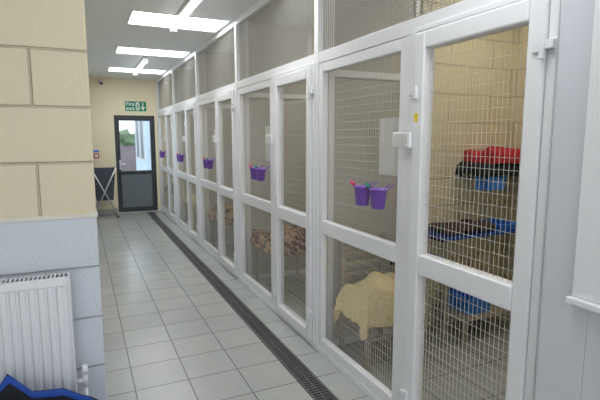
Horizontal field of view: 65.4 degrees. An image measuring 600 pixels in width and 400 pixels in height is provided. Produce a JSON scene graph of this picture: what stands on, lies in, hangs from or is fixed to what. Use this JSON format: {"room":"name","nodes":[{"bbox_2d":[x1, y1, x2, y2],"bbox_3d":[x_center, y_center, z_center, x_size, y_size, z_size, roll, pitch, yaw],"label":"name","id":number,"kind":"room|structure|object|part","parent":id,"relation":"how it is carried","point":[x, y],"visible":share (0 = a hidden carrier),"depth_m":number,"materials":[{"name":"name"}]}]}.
{"room":"animal shelter kennels","nodes":[
{"label":"animal shelter kennels","id":0,"kind":"room"},
{"bbox_2d":[0,0,106,399],"bbox_3d":[-2.066,-0.022,1.535,2.545,2.800,0.210,-4,8,-25],"label":"wall","id":1,"kind":"structure","parent":0,"point":[47,163],"depth_m":1.89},
{"bbox_2d":[0,272,88,395],"bbox_3d":[-1.469,0.843,1.746,1.247,1.030,0.122,-4,8,-25],"label":"panel radiator","id":2,"kind":"object","parent":1,"relation":"attached to","point":[37,342],"visible":1,"depth_m":1.85,"materials":[{"name":"metal"}]},
{"bbox_2d":[0,272,67,283],"bbox_3d":[-1.484,0.338,1.656,1.184,0.006,0.069,-4,8,-25],"label":"grille","id":3,"kind":"object","parent":2,"relation":"attached to","point":[55,278],"depth_m":1.85,"materials":[{"name":"metal"}]},
{"bbox_2d":[0,209,97,222],"bbox_3d":[-2.064,0.122,1.555,2.549,0.018,0.218,-4,8,-25],"label":"trim","id":4,"kind":"structure","parent":1,"relation":"attached to","point":[89,215],"depth_m":1.91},
{"bbox_2d":[89,77,173,212],"bbox_3d":[-2.984,-1.177,10.238,3.700,2.800,0.200,-4,8,-25],"label":"wall","id":5,"kind":"structure","parent":0,"point":[107,100],"depth_m":9.67,"materials":[{"name":"paint"}]},
{"bbox_2d":[93,150,98,157],"bbox_3d":[-4.175,-0.938,9.575,0.100,0.160,0.043,-4,8,-25],"label":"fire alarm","id":6,"kind":"object","parent":5,"relation":"attached to","point":[96,155],"visible":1,"depth_m":9.57,"materials":[{"name":"red plastic"}]},
{"bbox_2d":[97,209,117,213],"bbox_3d":[-4.183,0.250,9.744,0.725,0.100,0.015,-4,8,-25],"label":"baseboard","id":7,"kind":"structure","parent":5,"relation":"attached to","point":[102,211],"depth_m":9.80,"materials":[{"name":"tile"}]},
{"bbox_2d":[125,101,145,110],"bbox_3d":[-3.446,-1.966,9.797,0.420,0.200,0.014,-4,8,-25],"label":"exit sign","id":8,"kind":"object","parent":5,"relation":"attached to","point":[129,105],"visible":1,"depth_m":9.79,"materials":[{"name":"green plastic"}]},
{"bbox_2d":[116,118,155,211],"bbox_3d":[-3.500,-0.745,9.992,0.706,1.988,0.070,-4,8,-25],"label":"leaf","id":9,"kind":"object","parent":5,"relation":"attached to","point":[141,208],"visible":1,"depth_m":9.99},
{"bbox_2d":[122,173,152,206],"bbox_3d":[-3.500,-0.211,10.063,0.616,0.710,0.030,-4,8,-25],"label":"panel","id":10,"kind":"object","parent":9,"relation":"attached to","point":[137,190],"depth_m":10.05,"materials":[{"name":"grey metal"}]},
{"bbox_2d":[114,115,157,211],"bbox_3d":[-3.505,-0.767,9.998,0.810,2.050,0.070,-4,8,-25],"label":"frame","id":11,"kind":"object","parent":5,"relation":"attached to","point":[115,116],"visible":0.99,"depth_m":9.91,"materials":[{"name":"black metal"}]},
{"bbox_2d":[84,0,313,80],"bbox_3d":[-1.269,-1.783,3.702,6.000,0.120,13.150,-4,8,-25],"label":"ceiling","id":12,"kind":"structure","parent":0,"point":[107,29],"depth_m":5.45,"materials":[{"name":"paint"}]},
{"bbox_2d":[107,67,166,73],"bbox_3d":[-2.977,-2.384,8.523,0.990,0.056,0.540,-4,8,-25],"label":"skylight","id":13,"kind":"object","parent":12,"relation":"attached to","point":[115,68],"visible":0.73,"depth_m":8.59,"materials":[{"name":"white"}]},
{"bbox_2d":[109,67,161,71],"bbox_3d":[-2.977,-2.402,8.521,0.950,0.020,0.500,-4,8,-25],"label":"diffuser","id":14,"kind":"object","parent":13,"relation":"attached to","point":[116,68],"depth_m":8.59,"materials":[{"name":"white plastic"}]},
{"bbox_2d":[133,57,147,75],"bbox_3d":[-2.659,-2.205,7.751,0.070,0.093,1.520,-4,8,-25],"label":"light","id":15,"kind":"object","parent":12,"relation":"attached to","point":[144,60],"visible":1,"depth_m":7.50,"materials":[{"name":"white plastic"}]},
{"bbox_2d":[133,61,144,74],"bbox_3d":[-2.659,-2.194,7.752,0.060,0.060,1.460,-4,8,-25],"label":"diffuser","id":16,"kind":"object","parent":15,"relation":"attached to","point":[141,64],"depth_m":7.68,"materials":[{"name":"white plastic"}]},
{"bbox_2d":[114,46,190,57],"bbox_3d":[-2.119,-2.142,6.699,0.990,0.056,0.540,-4,8,-25],"label":"skylight","id":17,"kind":"object","parent":12,"relation":"attached to","point":[118,48],"visible":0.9,"depth_m":6.77,"materials":[{"name":"white"}]},
{"bbox_2d":[117,47,185,54],"bbox_3d":[-2.119,-2.160,6.697,0.950,0.020,0.500,-4,8,-25],"label":"diffuser","id":18,"kind":"object","parent":17,"relation":"attached to","point":[132,49],"depth_m":6.73,"materials":[{"name":"white plastic"}]},
{"bbox_2d":[126,10,230,32],"bbox_3d":[-1.297,-1.910,4.952,0.990,0.056,0.590,-4,8,-25],"label":"skylight","id":19,"kind":"object","parent":12,"relation":"attached to","point":[135,15],"visible":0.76,"depth_m":5.01,"materials":[{"name":"white glass"}]},
{"bbox_2d":[170,0,201,31],"bbox_3d":[-1.032,-1.746,4.292,0.070,0.093,1.520,-4,8,-25],"label":"light","id":20,"kind":"object","parent":12,"relation":"attached to","point":[189,6],"visible":1,"depth_m":4.37,"materials":[{"name":"white plastic"}]},
{"bbox_2d":[97,210,510,399],"bbox_3d":[-1.269,1.112,4.086,6.000,0.120,13.150,-4,8,-25],"label":"floor","id":21,"kind":"structure","parent":0,"point":[169,334],"depth_m":3.64,"materials":[{"name":"tile"}]},
{"bbox_2d":[0,374,97,399],"bbox_3d":[-0.935,1.002,1.643,0.474,0.720,0.304,-4,8,-25],"label":"pet bed","id":22,"kind":"object","parent":21,"relation":"on","point":[10,388],"visible":1,"depth_m":1.74,"materials":[{"name":"blue fabric"}]},
{"bbox_2d":[94,166,118,217],"bbox_3d":[-3.918,-0.159,9.350,0.478,1.013,0.502,-4,8,-25],"label":"folding table","id":23,"kind":"object","parent":21,"relation":"on","point":[104,177],"visible":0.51,"depth_m":9.15,"materials":[{"name":"metal"}]},
{"bbox_2d":[156,68,181,224],"bbox_3d":[-2.615,-1.043,9.228,0.092,2.800,1.960,-4,8,-25],"label":"kennel front","id":24,"kind":"object","parent":21,"relation":"on","point":[160,110],"visible":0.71,"depth_m":9.49,"materials":[{"name":"white plastic"}]},
{"bbox_3d":[-2.786,-0.760,9.622,0.048,2.045,0.975,-4,8,-25],"label":"fixed sash","id":25,"kind":"part","parent":24,"relation":"part of","materials":[{"name":"white plastic"}]},
{"bbox_2d":[165,110,175,221],"bbox_3d":[-2.406,-0.646,8.772,0.069,2.033,0.720,-4,8,-25],"label":"door","id":26,"kind":"structure","parent":24,"relation":"attached to","point":[167,113],"depth_m":8.95,"materials":[{"name":"white plastic"}]},
{"bbox_2d":[168,115,172,167],"bbox_3d":[-2.406,-1.078,8.715,0.003,0.995,0.568,-4,8,-25],"label":"wire mesh","id":27,"kind":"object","parent":26,"relation":"attached to","point":[169,115],"depth_m":8.80,"materials":[{"name":"metal"}]},
{"bbox_2d":[170,174,174,215],"bbox_3d":[-2.406,-0.097,8.845,0.003,0.775,0.568,-4,8,-25],"label":"door mesh","id":28,"kind":"structure","parent":26,"relation":"attached to","point":[170,174],"depth_m":8.91,"materials":[{"name":"metal"}]},
{"bbox_2d":[177,69,196,223],"bbox_3d":[-1.808,-0.950,8.562,0.793,2.790,0.050,-4,8,-25],"label":"screen","id":29,"kind":"object","parent":21,"relation":"on","point":[191,118],"visible":0.15,"depth_m":8.42,"materials":[{"name":"grey metal"}]},
{"bbox_2d":[172,49,206,245],"bbox_3d":[-1.808,-0.815,7.512,0.092,2.800,1.860,-4,8,-25],"label":"kennel front","id":30,"kind":"object","parent":21,"relation":"on","point":[179,107],"visible":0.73,"depth_m":7.50,"materials":[{"name":"white plastic"}]},
{"bbox_3d":[-2.000,-0.538,7.951,0.048,2.045,0.975,-4,8,-25],"label":"fixed sash","id":31,"kind":"part","parent":30,"relation":"part of","materials":[{"name":"white plastic"}]},
{"bbox_2d":[178,153,185,161],"bbox_3d":[-1.917,-0.692,7.609,0.145,0.140,0.167,-4,8,-25],"label":"cup","id":32,"kind":"object","parent":30,"relation":"attached to","point":[181,157],"visible":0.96,"depth_m":7.54,"materials":[{"name":"plastic"}]},
{"bbox_2d":[184,102,198,241],"bbox_3d":[-1.620,-0.424,7.101,0.069,2.033,0.720,-4,8,-25],"label":"door","id":33,"kind":"structure","parent":30,"relation":"attached to","point":[191,178],"depth_m":7.26,"materials":[{"name":"white plastic"}]},
{"bbox_2d":[188,109,195,176],"bbox_3d":[-1.620,-0.857,7.044,0.003,0.995,0.568,-4,8,-25],"label":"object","id":34,"kind":"structure","parent":33,"relation":"attached to","point":[190,114],"depth_m":7.10,"materials":[{"name":"metal"}]},
{"bbox_2d":[190,182,196,233],"bbox_3d":[-1.619,0.125,7.174,0.003,0.775,0.568,-4,8,-25],"label":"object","id":35,"kind":"structure","parent":33,"relation":"attached to","point":[193,224],"depth_m":7.23,"materials":[{"name":"metal"}]},
{"bbox_2d":[186,204,196,230],"bbox_3d":[-1.689,0.249,8.293,0.540,0.485,0.690,-4,8,-25],"label":"bench","id":36,"kind":"object","parent":21,"relation":"on","point":[195,229],"visible":0.18,"depth_m":7.92,"materials":[{"name":"grey wood"}]},
{"bbox_2d":[183,194,195,206],"bbox_3d":[-1.686,-0.029,8.259,0.676,0.189,0.810,-4,8,-25],"label":"blanket","id":37,"kind":"object","parent":36,"relation":"on","point":[193,195],"visible":0.12,"depth_m":8.12,"materials":[{"name":"beige fabric"}]},
{"bbox_2d":[202,51,234,244],"bbox_3d":[-1.022,-0.728,6.891,0.793,2.790,0.050,-4,8,-25],"label":"screen","id":38,"kind":"object","parent":21,"relation":"on","point":[210,119],"visible":0.19,"depth_m":6.78,"materials":[{"name":"grey metal"}]},
{"bbox_2d":[212,220,227,256],"bbox_3d":[-0.903,0.470,6.622,0.540,0.485,0.690,-4,8,-25],"label":"bench","id":39,"kind":"object","parent":21,"relation":"on","point":[213,223],"visible":0.07,"depth_m":6.78,"materials":[{"name":"grey wood"}]},
{"bbox_2d":[208,204,233,224],"bbox_3d":[-0.903,0.177,6.585,0.678,0.253,0.803,-4,8,-25],"label":"blanket","id":40,"kind":"object","parent":39,"relation":"on","point":[215,206],"visible":0.23,"depth_m":6.25,"materials":[{"name":"brown fabric"}]},
{"bbox_2d":[196,19,246,281],"bbox_3d":[-1.022,-0.594,5.841,0.092,2.800,1.860,-4,8,-25],"label":"kennel front","id":41,"kind":"object","parent":21,"relation":"on","point":[207,98],"visible":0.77,"depth_m":5.80,"materials":[{"name":"white plastic"}]},
{"bbox_2d":[203,157,212,167],"bbox_3d":[-1.198,-0.489,6.081,0.145,0.140,0.167,-4,8,-25],"label":"cup","id":42,"kind":"object","parent":41,"relation":"attached to","point":[204,159],"visible":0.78,"depth_m":6.02,"materials":[{"name":"plastic"}]},
{"bbox_3d":[-1.214,-0.316,6.279,0.048,2.045,0.975,-4,8,-25],"label":"fixed sash","id":43,"kind":"part","parent":41,"relation":"part of","materials":[{"name":"white plastic"}]},
{"bbox_2d":[206,157,215,168],"bbox_3d":[-1.131,-0.470,5.938,0.145,0.140,0.167,-4,8,-25],"label":"cup","id":44,"kind":"object","parent":41,"relation":"attached to","point":[209,163],"visible":0.96,"depth_m":5.87,"materials":[{"name":"plastic"}]},
{"bbox_2d":[215,90,237,275],"bbox_3d":[-0.836,-0.200,5.408,0.091,2.033,0.759,-4,8,-25],"label":"door","id":45,"kind":"structure","parent":41,"relation":"attached to","point":[226,192],"depth_m":5.58,"materials":[{"name":"white plastic"}]},
{"bbox_2d":[220,100,232,188],"bbox_3d":[-0.834,-0.635,5.373,0.003,0.995,0.568,-4,8,-25],"label":"wire mesh","id":46,"kind":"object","parent":45,"relation":"attached to","point":[229,140],"depth_m":5.40,"materials":[{"name":"metal"}]},
{"bbox_2d":[222,195,233,263],"bbox_3d":[-0.833,0.346,5.503,0.003,0.775,0.568,-4,8,-25],"label":"wire mesh","id":47,"kind":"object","parent":45,"relation":"attached to","point":[227,248],"depth_m":5.54,"materials":[{"name":"metal"}]},
{"bbox_3d":[-0.720,-0.176,5.090,0.032,1.720,0.084,-4,8,-25],"label":"hinges","id":48,"kind":"part","parent":45,"relation":"part of","materials":[{"name":"white metal"}]},
{"bbox_2d":[147,211,337,399],"bbox_3d":[-1.093,0.886,5.514,0.130,0.051,10.220,-4,8,-25],"label":"channel","id":49,"kind":"object","parent":21,"relation":"on","point":[313,386],"visible":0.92,"depth_m":3.87,"materials":[{"name":"grey metal"}]},
{"bbox_2d":[255,247,297,281],"bbox_3d":[-0.117,0.692,4.951,0.540,0.485,0.690,-4,8,-25],"label":"bench","id":50,"kind":"object","parent":21,"relation":"on","point":[256,250],"visible":0.06,"depth_m":5.14,"materials":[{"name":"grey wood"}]},
{"bbox_2d":[251,224,305,256],"bbox_3d":[-0.115,0.397,4.909,0.674,0.248,0.794,-4,8,-25],"label":"blanket","id":51,"kind":"object","parent":50,"relation":"on","point":[268,232],"visible":0.45,"depth_m":4.63,"materials":[{"name":"brown fabric"}]},
{"bbox_2d":[244,21,311,278],"bbox_3d":[-0.236,-0.506,5.220,0.793,2.790,0.050,-4,8,-25],"label":"wall","id":52,"kind":"structure","parent":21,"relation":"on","point":[293,190],"depth_m":5.17,"materials":[{"name":"grey metal"}]},
{"bbox_2d":[236,0,327,349],"bbox_3d":[-0.236,-0.372,4.170,0.092,2.800,1.860,-4,8,-25],"label":"kennel front","id":53,"kind":"object","parent":21,"relation":"on","point":[263,80],"visible":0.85,"depth_m":4.15,"materials":[{"name":"white plastic"}]},
{"bbox_3d":[-0.428,-0.095,4.608,0.048,2.045,0.975,-4,8,-25],"label":"fixed sash","id":54,"kind":"part","parent":53,"relation":"part of","materials":[{"name":"white plastic"}]},
{"bbox_2d":[249,164,264,179],"bbox_3d":[-0.412,-0.267,4.410,0.145,0.140,0.167,-4,8,-25],"label":"cup","id":55,"kind":"object","parent":53,"relation":"attached to","point":[252,169],"visible":0.74,"depth_m":4.35,"materials":[{"name":"plastic"}]},
{"bbox_2d":[254,165,269,180],"bbox_3d":[-0.345,-0.248,4.266,0.145,0.140,0.167,-4,8,-25],"label":"cup","id":56,"kind":"object","parent":53,"relation":"attached to","point":[260,172],"visible":0.98,"depth_m":4.20,"materials":[{"name":"plastic"}]},
{"bbox_2d":[265,126,269,160],"bbox_3d":[-0.283,-0.520,4.295,0.002,0.320,0.200,-4,8,-25],"label":"paper","id":57,"kind":"object","parent":53,"relation":"attached to","point":[267,128],"visible":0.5,"depth_m":4.33,"materials":[{"name":"white paper"}]},
{"bbox_2d":[273,66,313,339],"bbox_3d":[-0.049,0.022,3.737,0.091,2.033,0.759,-4,8,-25],"label":"door","id":58,"kind":"structure","parent":53,"relation":"attached to","point":[281,213],"depth_m":3.82,"materials":[{"name":"white plastic"}]},
{"bbox_2d":[266,134,272,143],"bbox_3d":[-0.267,-0.527,4.048,0.023,0.080,0.135,-4,8,-25],"label":"label holder","id":59,"kind":"object","parent":58,"relation":"attached to","point":[269,138],"visible":1,"depth_m":4.01,"materials":[{"name":"white plastic"}]},
{"bbox_2d":[271,108,275,295],"bbox_3d":[-0.230,0.035,4.071,0.022,1.640,0.072,-2,8,-14],"label":"catches","id":60,"kind":"object","parent":58,"relation":"attached to","point":[272,111],"visible":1,"depth_m":4.14,"materials":[{"name":"white plastic"}]},
{"bbox_2d":[280,81,305,212],"bbox_3d":[-0.048,-0.413,3.702,0.003,0.995,0.568,-4,8,-25],"label":"mesh panel","id":61,"kind":"object","parent":58,"relation":"attached to","point":[289,116],"depth_m":3.68,"materials":[{"name":"metal"}]},
{"bbox_2d":[281,222,305,320],"bbox_3d":[-0.047,0.568,3.832,0.003,0.775,0.568,-4,8,-25],"label":"wire mesh","id":62,"kind":"object","parent":58,"relation":"attached to","point":[288,226],"depth_m":3.83,"materials":[{"name":"metal"}]},
{"bbox_3d":[0.067,0.046,3.419,0.032,1.720,0.084,-4,8,-25],"label":"hinges","id":63,"kind":"part","parent":58,"relation":"part of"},
{"bbox_2d":[339,233,392,370],"bbox_3d":[0.547,0.712,3.374,0.400,0.860,0.390,-4,8,-25],"label":"wooden chair","id":64,"kind":"object","parent":21,"relation":"on","point":[343,251],"visible":0.37,"depth_m":3.45,"materials":[{"name":"grey wood"}]},
{"bbox_2d":[334,271,425,340],"bbox_3d":[0.562,0.730,3.322,0.516,0.396,0.416,-4,8,-25],"label":"fleece blanket","id":65,"kind":"object","parent":64,"relation":"on","point":[356,286],"visible":0.53,"depth_m":3.15,"materials":[{"name":"beige fabric"}]},
{"bbox_2d":[326,0,420,345],"bbox_3d":[0.550,-0.284,3.549,0.793,2.790,0.050,-4,8,-25],"label":"wall","id":66,"kind":"structure","parent":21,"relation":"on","point":[349,143],"depth_m":3.47,"materials":[{"name":"grey metal"}]},
{"bbox_2d":[317,0,562,399],"bbox_3d":[0.550,-0.150,2.498,0.092,2.800,1.860,-4,8,-25],"label":"kennel front","id":67,"kind":"object","parent":21,"relation":"on","point":[399,38],"visible":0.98,"depth_m":2.58,"materials":[{"name":"white plastic"}]},
{"bbox_3d":[0.358,0.127,2.937,0.048,2.045,0.975,-4,8,-25],"label":"fixed sash","id":68,"kind":"part","parent":67,"relation":"part of","materials":[{"name":"white plastic"}]},
{"bbox_2d":[350,180,378,205],"bbox_3d":[0.374,-0.045,2.739,0.145,0.140,0.167,-4,8,-25],"label":"cup","id":69,"kind":"object","parent":67,"relation":"attached to","point":[362,193],"visible":0.87,"depth_m":2.68,"materials":[{"name":"plastic"}]},
{"bbox_2d":[364,182,394,209],"bbox_3d":[0.441,-0.026,2.595,0.145,0.140,0.167,-4,8,-25],"label":"cup","id":70,"kind":"object","parent":67,"relation":"attached to","point":[377,195],"visible":1,"depth_m":2.53,"materials":[{"name":"plastic"}]},
{"bbox_2d":[379,118,398,175],"bbox_3d":[0.503,-0.298,2.624,0.002,0.320,0.200,-4,8,-25],"label":"paper","id":71,"kind":"object","parent":67,"relation":"attached to","point":[389,126],"visible":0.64,"depth_m":2.63,"materials":[{"name":"white paper"}]},
{"bbox_2d":[404,0,556,399],"bbox_3d":[0.737,0.244,2.066,0.091,2.033,0.759,-4,8,-25],"label":"door","id":72,"kind":"structure","parent":67,"relation":"attached to","point":[515,297],"depth_m":1.90,"materials":[{"name":"white plastic"}]},
{"bbox_2d":[393,132,411,147],"bbox_3d":[0.519,-0.305,2.377,0.023,0.080,0.135,-4,8,-25],"label":"latch","id":73,"kind":"object","parent":72,"relation":"attached to","point":[400,139],"visible":1,"depth_m":2.36,"materials":[{"name":"white plastic"}]},
{"bbox_2d":[399,86,417,399],"bbox_3d":[0.556,0.257,2.399,0.022,1.640,0.072,-2,8,-14],"label":"catches","id":74,"kind":"object","parent":72,"relation":"attached to","point":[414,92],"visible":1,"depth_m":2.31,"materials":[{"name":"white plastic"}]},
{"bbox_2d":[414,113,417,121],"bbox_3d":[0.568,-0.404,2.286,0.002,0.040,0.025,-4,8,-25],"label":"sticker","id":75,"kind":"object","parent":72,"relation":"attached to","point":[415,114],"visible":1,"depth_m":2.29,"materials":[{"name":"yellow paper"}]},
{"bbox_2d":[418,278,510,399],"bbox_3d":[0.739,0.790,2.161,0.003,0.775,0.568,-4,8,-25],"label":"wire mesh","id":76,"kind":"object","parent":72,"relation":"attached to","point":[428,278],"depth_m":2.15,"materials":[{"name":"metal"}]},
{"bbox_2d":[423,24,528,283],"bbox_3d":[0.739,-0.191,2.031,0.003,0.995,0.568,-4,8,-25],"label":"wire mesh","id":77,"kind":"object","parent":72,"relation":"attached to","point":[475,85],"depth_m":2.00,"materials":[{"name":"metal"}]},
{"bbox_3d":[0.853,0.267,1.748,0.032,1.720,0.084,-4,8,-25],"label":"hinges","id":78,"kind":"part","parent":72,"relation":"part of","materials":[{"name":"white metal"}]},
{"bbox_2d":[430,288,509,343],"bbox_3d":[1.455,0.913,3.872,0.620,0.330,0.390,-4,8,-25],"label":"table","id":79,"kind":"object","parent":21,"relation":"on","point":[472,308],"visible":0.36,"depth_m":3.71,"materials":[{"name":"wood"}]},
{"bbox_2d":[428,229,515,344],"bbox_3d":[1.438,0.657,3.863,0.930,0.840,0.330,-4,8,-25],"label":"shelf","id":80,"kind":"object","parent":21,"relation":"on","point":[430,232],"visible":0.29,"depth_m":3.58,"materials":[{"name":"blue wood"}]},
{"bbox_2d":[428,219,494,234],"bbox_3d":[1.286,0.204,3.737,0.520,0.073,0.310,-4,8,-25],"label":"pad","id":81,"kind":"object","parent":80,"relation":"on","point":[457,228],"visible":0.83,"depth_m":3.67,"materials":[{"name":"fabric"}]},
{"bbox_2d":[478,218,516,230],"bbox_3d":[1.654,0.204,3.897,0.224,0.049,0.260,-4,8,-25],"label":"basket","id":82,"kind":"object","parent":80,"relation":"on","point":[496,221],"visible":0.46,"depth_m":3.85,"materials":[{"name":"plastic"}]},
{"bbox_2d":[421,0,516,326],"bbox_3d":[1.365,-0.339,3.925,1.000,2.800,0.080,-4,8,-25],"label":"wall","id":83,"kind":"structure","parent":0,"point":[456,118],"depth_m":3.88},
{"bbox_2d":[390,252,442,264],"bbox_3d":[0.873,0.466,3.556,0.310,0.100,0.300,-4,8,-25],"label":"shelf","id":84,"kind":"object","parent":83,"relation":"attached to","point":[427,252],"visible":0.12,"depth_m":3.59,"materials":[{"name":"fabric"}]},
{"bbox_2d":[457,165,513,190],"bbox_3d":[1.617,-0.193,3.852,0.580,0.190,0.300,-4,8,-25],"label":"shelf","id":85,"kind":"object","parent":83,"relation":"attached to","point":[498,184],"visible":0.59,"depth_m":3.70,"materials":[{"name":"blue plastic"}]},
{"bbox_2d":[455,146,520,181],"bbox_3d":[1.611,-0.307,3.837,0.609,0.276,0.344,-4,8,-25],"label":"fleece blanket","id":86,"kind":"object","parent":85,"relation":"on","point":[494,150],"visible":0.73,"depth_m":3.69,"materials":[{"name":"fabric"}]},
{"bbox_2d":[502,26,528,315],"bbox_3d":[0.697,-0.699,6.635,0.100,2.800,9.500,-4,8,-25],"label":"wall","id":87,"kind":"structure","parent":0,"point":[511,188],"depth_m":4.02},
{"bbox_2d":[535,0,599,399],"bbox_3d":[1.696,0.176,0.041,0.150,2.800,3.598,-4,8,-25],"label":"wall","id":88,"kind":"structure","parent":0,"point":[568,367],"depth_m":1.57,"materials":[{"name":"white paint"}]},
{"bbox_2d":[566,295,599,313],"bbox_3d":[1.246,0.407,0.977,0.168,0.025,1.365,-4,8,-25],"label":"sill","id":89,"kind":"structure","parent":88,"relation":"attached to","point":[594,307],"depth_m":1.50,"materials":[{"name":"white plastic"}]},
{"bbox_2d":[572,0,599,303],"bbox_3d":[1.193,-0.247,0.871,0.020,1.300,1.335,-4,8,-25],"label":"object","id":90,"kind":"structure","parent":88,"relation":"attached to","point":[586,279],"depth_m":1.47,"materials":[{"name":"white plastic"}]},
{"label":"outside","id":91,"kind":"structure","parent":0,"visible":0},
{"bbox_3d":[-7.271,-0.648,18.031,14.000,0.200,17.300,-4,8,-25],"label":"ground","id":92,"kind":"structure","parent":91,"visible":0},
{"bbox_2d":[119,129,135,162],"bbox_3d":[-8.458,-2.024,20.606,12.714,2.912,1.318,-4,8,-25],"label":"hedge","id":93,"kind":"object","parent":92,"relation":"on","point":[126,138],"visible":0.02,"depth_m":20.65,"materials":[{"name":"green plant"}]},
{"bbox_2d":[120,146,136,170],"bbox_3d":[-7.619,-1.496,18.718,10.040,1.300,0.030,-4,8,-25],"label":"fence","id":94,"kind":"object","parent":92,"relation":"on","point":[130,165],"visible":0.04,"depth_m":18.98,"materials":[{"name":"brown wood"}]},
{"bbox_2d":[134,121,150,169],"bbox_3d":[-3.161,-1.683,14.540,3.760,2.770,3.200,-4,8,-25],"label":"outbuilding","id":95,"kind":"structure","parent":92,"relation":"on","point":[142,128],"depth_m":13.13,"materials":[{"name":"white plastic"}]}
]}

